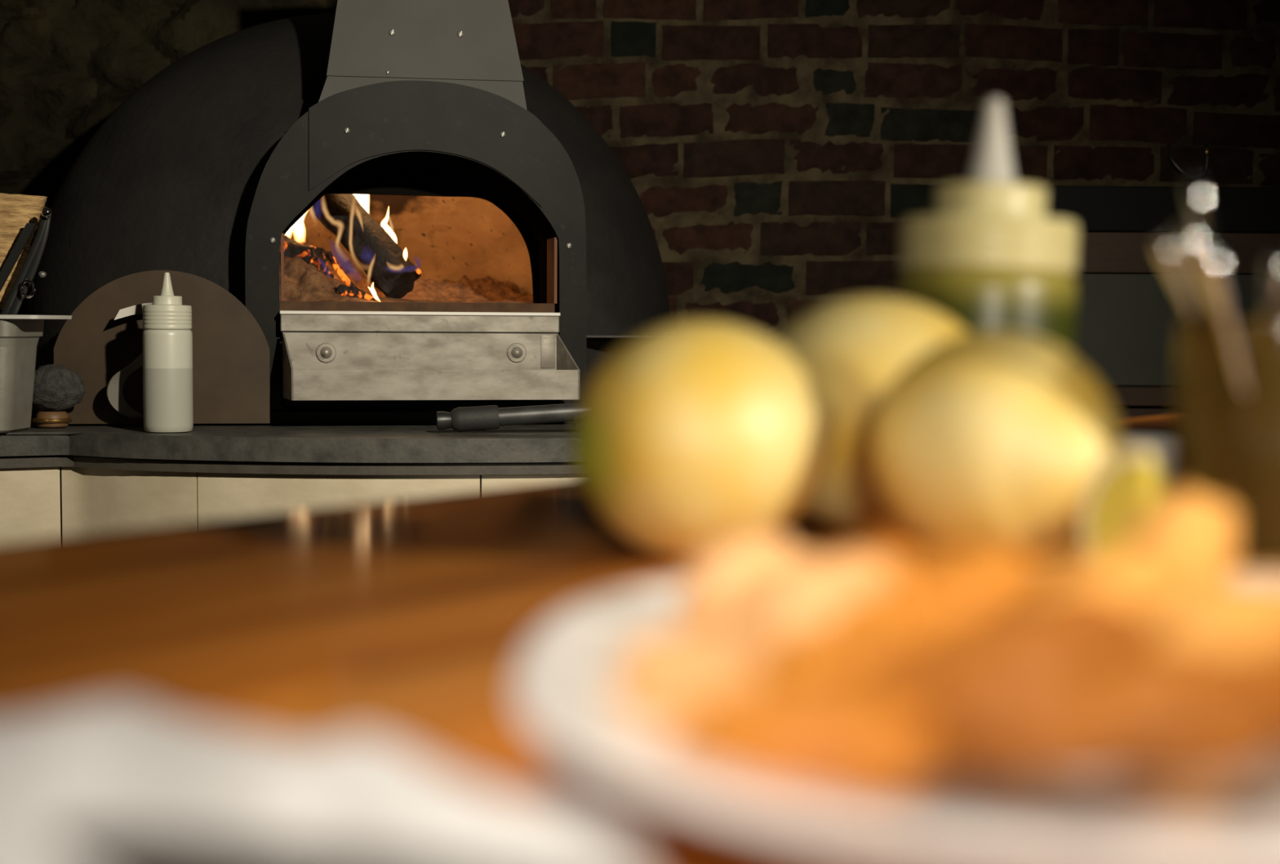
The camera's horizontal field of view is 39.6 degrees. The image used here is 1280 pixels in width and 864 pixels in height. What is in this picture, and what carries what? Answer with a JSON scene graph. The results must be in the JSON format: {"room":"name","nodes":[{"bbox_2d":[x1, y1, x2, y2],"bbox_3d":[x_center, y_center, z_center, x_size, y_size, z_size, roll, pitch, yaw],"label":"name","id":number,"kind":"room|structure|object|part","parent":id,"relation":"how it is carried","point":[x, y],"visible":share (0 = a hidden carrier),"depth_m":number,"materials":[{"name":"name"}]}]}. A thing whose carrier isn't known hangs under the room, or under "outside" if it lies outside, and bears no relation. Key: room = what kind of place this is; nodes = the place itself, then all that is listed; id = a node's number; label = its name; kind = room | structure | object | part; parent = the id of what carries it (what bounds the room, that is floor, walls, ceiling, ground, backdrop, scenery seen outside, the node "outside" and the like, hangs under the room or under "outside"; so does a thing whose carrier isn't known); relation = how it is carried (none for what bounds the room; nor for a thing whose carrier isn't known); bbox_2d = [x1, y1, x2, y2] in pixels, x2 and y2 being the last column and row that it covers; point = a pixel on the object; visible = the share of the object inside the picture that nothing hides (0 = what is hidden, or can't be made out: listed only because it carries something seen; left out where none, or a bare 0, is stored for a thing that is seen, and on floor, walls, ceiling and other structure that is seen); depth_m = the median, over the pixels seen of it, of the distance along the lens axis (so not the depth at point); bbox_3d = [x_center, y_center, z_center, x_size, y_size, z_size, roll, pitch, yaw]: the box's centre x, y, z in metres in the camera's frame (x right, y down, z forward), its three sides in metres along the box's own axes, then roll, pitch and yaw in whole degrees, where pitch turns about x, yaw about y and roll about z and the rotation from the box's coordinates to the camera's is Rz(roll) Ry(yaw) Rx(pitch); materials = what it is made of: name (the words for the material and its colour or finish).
{"room":"commercial kitchen","nodes":[
{"label":"commercial kitchen","id":0,"kind":"room"},
{"bbox_2d":[0,0,336,315],"bbox_3d":[-1.608,-0.275,3.883,1.980,2.200,0.091,0,3,0],"label":"wall","id":1,"kind":"structure","parent":0,"point":[66,66],"depth_m":3.86,"materials":[{"name":"stone"}]},
{"bbox_2d":[507,0,1279,340],"bbox_3d":[1.037,-0.264,3.967,4.171,2.200,0.068,0,3,0],"label":"wall","id":2,"kind":"structure","parent":0,"point":[775,154],"depth_m":3.92,"materials":[{"name":"red brick"}]},
{"bbox_2d":[1167,142,1208,177],"bbox_3d":[1.202,-0.594,3.896,0.093,0.081,0.040,0,3,0],"label":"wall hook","id":3,"kind":"object","parent":2,"relation":"attached to","point":[1206,150],"visible":0.91,"depth_m":3.89,"materials":[{"name":"black metal"}]},
{"bbox_2d":[896,269,1076,356],"bbox_3d":[0.154,-0.017,0.800,0.079,0.108,0.079,2,3,0],"label":"sauce","id":4,"kind":"object","parent":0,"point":[1042,304],"depth_m":0.76,"materials":[{"name":"green liquid"}]},
{"bbox_3d":[0.144,1.019,1.319,5.500,0.050,5.510,0,3,0],"label":"floor","id":5,"kind":"structure","parent":0,"visible":0},
{"bbox_2d":[0,413,579,543],"bbox_3d":[-0.664,0.427,3.143,2.204,0.900,1.482,0,3,0],"label":"kitchen counter","id":6,"kind":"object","parent":5,"relation":"on","point":[74,479],"depth_m":2.68,"materials":[{"name":"stone"}]},
{"bbox_2d":[0,314,71,432],"bbox_3d":[-1.032,-0.091,2.735,0.274,0.178,0.154,1,3,3],"label":"steel container","id":7,"kind":"object","parent":6,"relation":"on","point":[20,335],"visible":1,"depth_m":2.70,"materials":[{"name":"silver metal"}]},
{"bbox_2d":[0,192,47,309],"bbox_3d":[-0.992,-0.202,2.745,0.152,0.340,0.072,0,3,0],"label":"cutting board","id":8,"kind":"object","parent":7,"relation":"in","point":[20,214],"visible":0.91,"depth_m":2.72,"materials":[{"name":"brown wood"}]},
{"bbox_3d":[-0.956,-0.263,2.708,0.074,0.109,0.006,0,3,0],"label":"scraper blade","id":9,"kind":"part","parent":8,"relation":"part of","materials":[{"name":"brown wood"}]},
{"bbox_2d":[0,206,52,315],"bbox_3d":[-0.944,-0.188,2.697,0.109,0.306,0.023,0,3,0],"label":"tongs","id":10,"kind":"object","parent":7,"relation":"in","point":[24,280],"visible":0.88,"depth_m":2.70,"materials":[{"name":"black metal"}]},
{"bbox_2d":[31,364,85,428],"bbox_3d":[-0.933,-0.058,2.830,0.099,0.101,0.062,0,3,0],"label":"brush","id":11,"kind":"object","parent":6,"relation":"on","point":[57,388],"visible":0.91,"depth_m":2.81,"materials":[{"name":"brown wood"}]},
{"bbox_2d":[53,270,270,423],"bbox_3d":[-0.773,-0.137,2.875,0.343,0.250,0.095,0,4,-12],"label":"oven door","id":12,"kind":"structure","parent":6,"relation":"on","point":[102,341],"depth_m":2.90,"materials":[{"name":"brown metal"}]},
{"bbox_2d":[142,271,193,432],"bbox_3d":[-0.729,-0.123,2.743,0.074,0.246,0.074,0,3,0],"label":"squeeze bottle","id":13,"kind":"object","parent":6,"relation":"on","point":[167,337],"visible":1,"depth_m":2.71,"materials":[{"name":"beige plastic"}]},
{"bbox_2d":[0,413,574,462],"bbox_3d":[-0.655,-0.004,3.116,2.190,0.036,1.480,0,3,0],"label":"countertop","id":14,"kind":"structure","parent":6,"relation":"on","point":[541,442],"depth_m":2.66,"materials":[{"name":"stone"}]},
{"bbox_2d":[26,0,670,424],"bbox_3d":[-0.516,-0.463,3.351,1.248,0.851,1.090,0,4,-12],"label":"oven","id":15,"kind":"object","parent":6,"relation":"on","point":[429,110],"visible":0.9,"depth_m":3.04,"materials":[{"name":"metal"}]},
{"bbox_2d":[279,228,533,302],"bbox_3d":[-0.498,-0.329,3.493,0.720,0.157,0.520,0,4,-12],"label":"ash","id":16,"kind":"object","parent":15,"relation":"on","point":[302,282],"visible":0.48,"depth_m":3.60},
{"bbox_2d":[284,235,328,271],"bbox_3d":[-0.683,-0.347,3.460,0.140,0.113,0.088,1,4,16],"label":"log","id":17,"kind":"object","parent":16,"relation":"on","point":[314,255],"visible":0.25,"depth_m":3.42,"materials":[{"name":"black wood"}]},
{"bbox_2d":[322,271,334,277],"bbox_3d":[-0.581,-0.291,3.312,0.025,0.016,0.019,-2,4,-35],"label":"ember","id":18,"kind":"object","parent":16,"relation":"on","point":[326,273],"visible":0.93,"depth_m":3.31,"materials":[{"name":"black"}]},
{"bbox_2d":[333,284,351,295],"bbox_3d":[-0.548,-0.260,3.270,0.035,0.022,0.025,0,4,-12],"label":"ember","id":19,"kind":"object","parent":16,"relation":"on","point":[343,290],"visible":1,"depth_m":3.26,"materials":[{"name":"black wood"}]},
{"bbox_2d":[285,194,407,299],"bbox_3d":[-0.556,-0.377,3.407,0.201,0.259,0.368,-1,4,-21],"label":"fire","id":20,"kind":"object","parent":16,"relation":"on","point":[363,200],"visible":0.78,"depth_m":3.51,"materials":[{"name":"orange"}]},
{"bbox_2d":[324,250,377,300],"bbox_3d":[-0.535,-0.287,3.292,0.114,0.098,0.014,2,4,24],"label":"log","id":21,"kind":"object","parent":16,"relation":"on","point":[331,257],"visible":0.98,"depth_m":3.29,"materials":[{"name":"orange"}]},
{"bbox_2d":[347,286,357,297],"bbox_3d":[-0.529,-0.254,3.273,0.018,0.028,0.023,0,3,-6],"label":"ember","id":22,"kind":"object","parent":16,"relation":"on","point":[353,291],"visible":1,"depth_m":3.27,"materials":[{"name":"black"}]},
{"bbox_2d":[356,289,365,298],"bbox_3d":[-0.514,-0.252,3.277,0.021,0.020,0.014,2,4,25],"label":"ember","id":23,"kind":"object","parent":16,"relation":"on","point":[360,294],"visible":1,"depth_m":3.27,"materials":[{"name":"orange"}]},
{"bbox_2d":[309,193,421,298],"bbox_3d":[-0.552,-0.389,3.389,0.277,0.279,0.098,2,4,23],"label":"log","id":24,"kind":"object","parent":16,"relation":"on","point":[381,259],"visible":0.74,"depth_m":3.35,"materials":[{"name":"black wood"}]},
{"bbox_2d":[415,267,422,274],"bbox_3d":[-0.416,-0.303,3.346,0.013,0.012,0.008,-1,4,-25],"label":"ember","id":25,"kind":"object","parent":24,"relation":"on","point":[419,271],"visible":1,"depth_m":3.34,"materials":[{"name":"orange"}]},
{"bbox_3d":[-0.368,-0.184,2.990,0.464,0.033,0.050,0,4,-12],"label":"sill","id":26,"kind":"part","parent":15,"relation":"part of","materials":[{"name":"metal"}]},
{"bbox_2d":[323,0,523,87],"bbox_3d":[-0.377,-0.734,3.068,0.330,0.273,0.188,0,4,-12],"label":"hood","id":27,"kind":"object","parent":15,"relation":"attached to","point":[397,43],"depth_m":2.98,"materials":[{"name":"silver metal"}]},
{"bbox_3d":[-0.357,-0.483,2.977,0.389,0.206,0.005,0,4,-12],"label":"crown panel","id":28,"kind":"part","parent":15,"relation":"part of","materials":[{"name":"metal"}]},
{"bbox_3d":[-0.421,-0.335,3.223,0.615,0.335,0.015,0,4,-12],"label":"throat plate","id":29,"kind":"part","parent":15,"relation":"part of","materials":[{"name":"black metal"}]},
{"bbox_2d":[586,334,639,337],"bbox_3d":[0.004,-0.177,3.290,0.260,0.004,0.220,0,4,-12],"label":"shelf","id":30,"kind":"object","parent":15,"relation":"attached to","point":[588,335],"depth_m":3.17,"materials":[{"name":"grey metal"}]},
{"bbox_2d":[435,402,580,431],"bbox_3d":[-0.054,-0.033,2.775,0.526,0.065,0.039,0,4,-7],"label":"peel","id":31,"kind":"object","parent":6,"relation":"on","point":[460,419],"visible":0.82,"depth_m":2.74,"materials":[{"name":"black metal"}]},
{"bbox_2d":[0,413,1173,863],"bbox_3d":[0.380,0.545,0.600,1.150,0.986,2.550,3,4,35],"label":"wooden table","id":32,"kind":"object","parent":5,"relation":"on","point":[409,624],"visible":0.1,"depth_m":0.50,"materials":[{"name":"brown wood"}]},
{"bbox_2d":[36,829,459,863],"bbox_3d":[0.008,0.064,0.222,0.191,0.015,0.015,1,4,15],"label":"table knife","id":33,"kind":"object","parent":32,"relation":"on","point":[82,846],"visible":1,"depth_m":0.24,"materials":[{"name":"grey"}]},
{"bbox_2d":[0,698,648,863],"bbox_3d":[-0.077,0.061,0.207,0.167,0.023,0.301,0,3,-5],"label":"napkin","id":34,"kind":"object","parent":32,"relation":"on","point":[117,763],"visible":0.98,"depth_m":0.26,"materials":[{"name":"white fabric"}]},
{"bbox_2d":[572,320,835,559],"bbox_3d":[0.022,0.003,0.643,0.089,0.086,0.091,2,4,23],"label":"lemon","id":35,"kind":"object","parent":32,"relation":"on","point":[692,436],"visible":0.94,"depth_m":0.61,"materials":[{"name":"yellow food"}]},
{"bbox_2d":[773,294,968,533],"bbox_3d":[0.095,-0.007,0.723,0.102,0.097,0.102,-1,4,-15],"label":"lemon","id":36,"kind":"object","parent":32,"relation":"on","point":[855,347],"visible":0.28,"depth_m":0.69,"materials":[{"name":"yellow food"}]},
{"bbox_2d":[515,566,1279,863],"bbox_3d":[0.115,0.054,0.347,0.276,0.020,0.276,0,3,0],"label":"dinner plate","id":37,"kind":"object","parent":32,"relation":"on","point":[566,680],"visible":0.41,"depth_m":0.28,"materials":[{"name":"white ceramic"}]},
{"bbox_2d":[613,645,762,728],"bbox_3d":[0.014,0.048,0.314,0.038,0.020,0.022,1,4,11],"label":"chicken wing","id":38,"kind":"object","parent":37,"relation":"on","point":[670,692],"visible":0.51,"depth_m":0.31},
{"bbox_2d":[613,627,771,677],"bbox_3d":[0.013,0.047,0.340,0.042,0.018,0.027,2,4,20],"label":"chicken wing","id":39,"kind":"object","parent":37,"relation":"on","point":[656,647],"visible":0.24,"depth_m":0.34},
{"bbox_2d":[675,529,817,635],"bbox_3d":[0.028,0.037,0.402,0.032,0.030,0.036,3,4,34],"label":"chicken wing","id":40,"kind":"object","parent":37,"relation":"on","point":[725,576],"visible":0.46,"depth_m":0.39},
{"bbox_2d":[663,679,955,808],"bbox_3d":[0.025,0.049,0.278,0.047,0.021,0.026,1,4,15],"label":"chicken wing","id":41,"kind":"object","parent":37,"relation":"on","point":[829,736],"visible":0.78,"depth_m":0.27},
{"bbox_2d":[742,552,901,644],"bbox_3d":[0.037,0.037,0.355,0.045,0.025,0.027,-3,5,-40],"label":"chicken wing","id":42,"kind":"object","parent":37,"relation":"on","point":[805,596],"visible":0.62,"depth_m":0.35},
{"bbox_2d":[757,617,933,685],"bbox_3d":[0.040,0.042,0.305,0.043,0.021,0.025,-1,4,-15],"label":"chicken wing","id":43,"kind":"object","parent":37,"relation":"on","point":[839,652],"visible":0.41,"depth_m":0.30},
{"bbox_2d":[798,545,933,584],"bbox_3d":[0.046,0.036,0.381,0.037,0.024,0.025,4,5,43],"label":"chicken wing","id":44,"kind":"object","parent":37,"relation":"on","point":[908,570],"visible":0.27,"depth_m":0.38},
{"bbox_2d":[833,582,1006,631],"bbox_3d":[0.055,0.040,0.332,0.046,0.025,0.027,0,4,-10],"label":"chicken wing","id":45,"kind":"object","parent":37,"relation":"on","point":[934,607],"visible":0.28,"depth_m":0.33},
{"bbox_2d":[915,548,978,574],"bbox_3d":[0.072,0.036,0.387,0.039,0.023,0.022,0,4,-12],"label":"chicken wing","id":46,"kind":"object","parent":37,"relation":"on","point":[935,561],"visible":0.14,"depth_m":0.38},
{"bbox_2d":[928,546,1051,600],"bbox_3d":[0.072,0.036,0.358,0.028,0.026,0.046,3,4,39],"label":"chicken wing","id":47,"kind":"object","parent":37,"relation":"on","point":[1006,573],"visible":0.39,"depth_m":0.35},
{"bbox_2d":[859,632,1129,782],"bbox_3d":[0.056,0.043,0.278,0.043,0.022,0.026,1,4,16],"label":"chicken wing","id":48,"kind":"object","parent":37,"relation":"on","point":[1006,710],"visible":0.99,"depth_m":0.27},
{"bbox_2d":[928,586,1158,663],"bbox_3d":[0.068,0.040,0.305,0.041,0.026,0.029,-1,4,-27],"label":"chicken wing","id":49,"kind":"object","parent":37,"relation":"on","point":[1082,622],"visible":0.37,"depth_m":0.30},
{"bbox_2d":[1031,553,1104,577],"bbox_3d":[0.096,0.037,0.379,0.042,0.022,0.023,4,5,44],"label":"chicken wing","id":50,"kind":"object","parent":37,"relation":"on","point":[1053,566],"visible":0.06,"depth_m":0.38},
{"bbox_2d":[1020,542,1204,618],"bbox_3d":[0.086,0.036,0.332,0.045,0.030,0.029,-3,5,-43],"label":"chicken wing","id":51,"kind":"object","parent":37,"relation":"on","point":[1144,576],"visible":0.36,"depth_m":0.33,"materials":[{"name":"orange food"}]},
{"bbox_2d":[1120,487,1237,575],"bbox_3d":[0.127,0.033,0.420,0.028,0.039,0.025,0,3,-6],"label":"chicken wing","id":52,"kind":"object","parent":37,"relation":"on","point":[1186,519],"visible":0.36,"depth_m":0.41,"materials":[{"name":"orange food"}]},
{"bbox_2d":[1098,643,1279,782],"bbox_3d":[0.084,0.044,0.278,0.047,0.021,0.026,0,4,-12],"label":"chicken wing","id":53,"kind":"object","parent":37,"relation":"on","point":[1188,712],"visible":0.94,"depth_m":0.27},
{"bbox_2d":[1147,573,1279,652],"bbox_3d":[0.101,0.039,0.304,0.049,0.028,0.029,-2,4,-31],"label":"chicken wing","id":54,"kind":"object","parent":37,"relation":"on","point":[1212,610],"visible":0.45,"depth_m":0.29,"materials":[{"name":"orange food"}]},
{"bbox_2d":[896,97,1079,356],"bbox_3d":[0.155,-0.056,0.798,0.079,0.186,0.079,2,3,0],"label":"squeeze bottle","id":55,"kind":"object","parent":32,"relation":"on","point":[988,256],"visible":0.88,"depth_m":0.77,"materials":[{"name":"beige"}]},
{"bbox_2d":[871,330,1124,562],"bbox_3d":[0.124,0.006,0.620,0.088,0.083,0.086,1,4,17],"label":"lemon","id":56,"kind":"object","parent":32,"relation":"on","point":[984,439],"visible":0.91,"depth_m":0.59,"materials":[{"name":"yellow food"}]},
{"bbox_2d":[1078,447,1168,555],"bbox_3d":[0.157,0.027,0.576,0.024,0.046,0.022,-3,5,-42],"label":"lemon wedge","id":57,"kind":"object","parent":32,"relation":"on","point":[1126,480],"visible":0.58,"depth_m":0.57,"materials":[{"name":"beige food"}]},
{"bbox_2d":[1122,433,1173,482],"bbox_3d":[0.275,0.015,0.986,0.069,0.024,0.069,0,3,0],"label":"dish","id":58,"kind":"object","parent":32,"relation":"on","point":[1161,446],"visible":0.13,"depth_m":0.96,"materials":[{"name":"white ceramic"}]},
{"bbox_2d":[1171,320,1279,568],"bbox_3d":[0.204,0.008,0.576,0.061,0.087,0.061,0,3,0],"label":"glass jar","id":59,"kind":"object","parent":32,"relation":"on","point":[1226,442],"visible":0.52,"depth_m":0.55,"materials":[{"name":"brown"}]},
{"bbox_2d":[1155,237,1201,320],"bbox_3d":[0.194,-0.008,0.575,0.057,0.108,0.017,0,4,-13],"label":"fork","id":60,"kind":"object","parent":59,"relation":"in","point":[1166,250],"visible":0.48,"depth_m":0.57,"materials":[{"name":"white"}]},
{"bbox_2d":[1177,220,1220,320],"bbox_3d":[0.193,-0.011,0.561,0.046,0.111,0.025,0,3,0],"label":"spoon","id":61,"kind":"object","parent":59,"relation":"in","point":[1190,236],"visible":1,"depth_m":0.56,"materials":[{"name":"white metal"}]},
{"bbox_2d":[1186,174,1213,248],"bbox_3d":[0.199,-0.021,0.594,0.033,0.128,0.016,2,4,22],"label":"fork","id":62,"kind":"object","parent":59,"relation":"in","point":[1196,188],"visible":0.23,"depth_m":0.59,"materials":[{"name":"white metal"}]},
{"bbox_2d":[1200,247,1247,393],"bbox_3d":[0.189,-0.006,0.554,0.032,0.101,0.018,0,3,0],"label":"table knife","id":63,"kind":"object","parent":59,"relation":"in","point":[1212,260],"visible":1,"depth_m":0.55,"materials":[{"name":"white metal"}]},
{"bbox_2d":[1263,250,1279,320],"bbox_3d":[0.201,-0.008,0.580,0.015,0.102,0.026,0,3,0],"label":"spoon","id":64,"kind":"object","parent":59,"relation":"in","point":[1272,304],"visible":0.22,"depth_m":0.57,"materials":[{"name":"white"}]},
{"bbox_2d":[1041,185,1279,419],"bbox_3d":[1.196,0.176,3.717,1.020,1.353,0.320,0,3,0],"label":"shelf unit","id":65,"kind":"object","parent":5,"relation":"on","point":[1129,308],"visible":0.06,"depth_m":3.60,"materials":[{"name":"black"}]},
{"bbox_3d":[1.218,-0.213,3.728,0.980,0.226,0.230,0,3,0],"label":"panel","id":66,"kind":"part","parent":65,"relation":"part of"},
{"bbox_3d":[1.214,-0.369,3.715,0.990,0.082,0.238,0,3,0],"label":"rail","id":67,"kind":"part","parent":65,"relation":"part of","materials":[{"name":"brown wood"}]}
]}

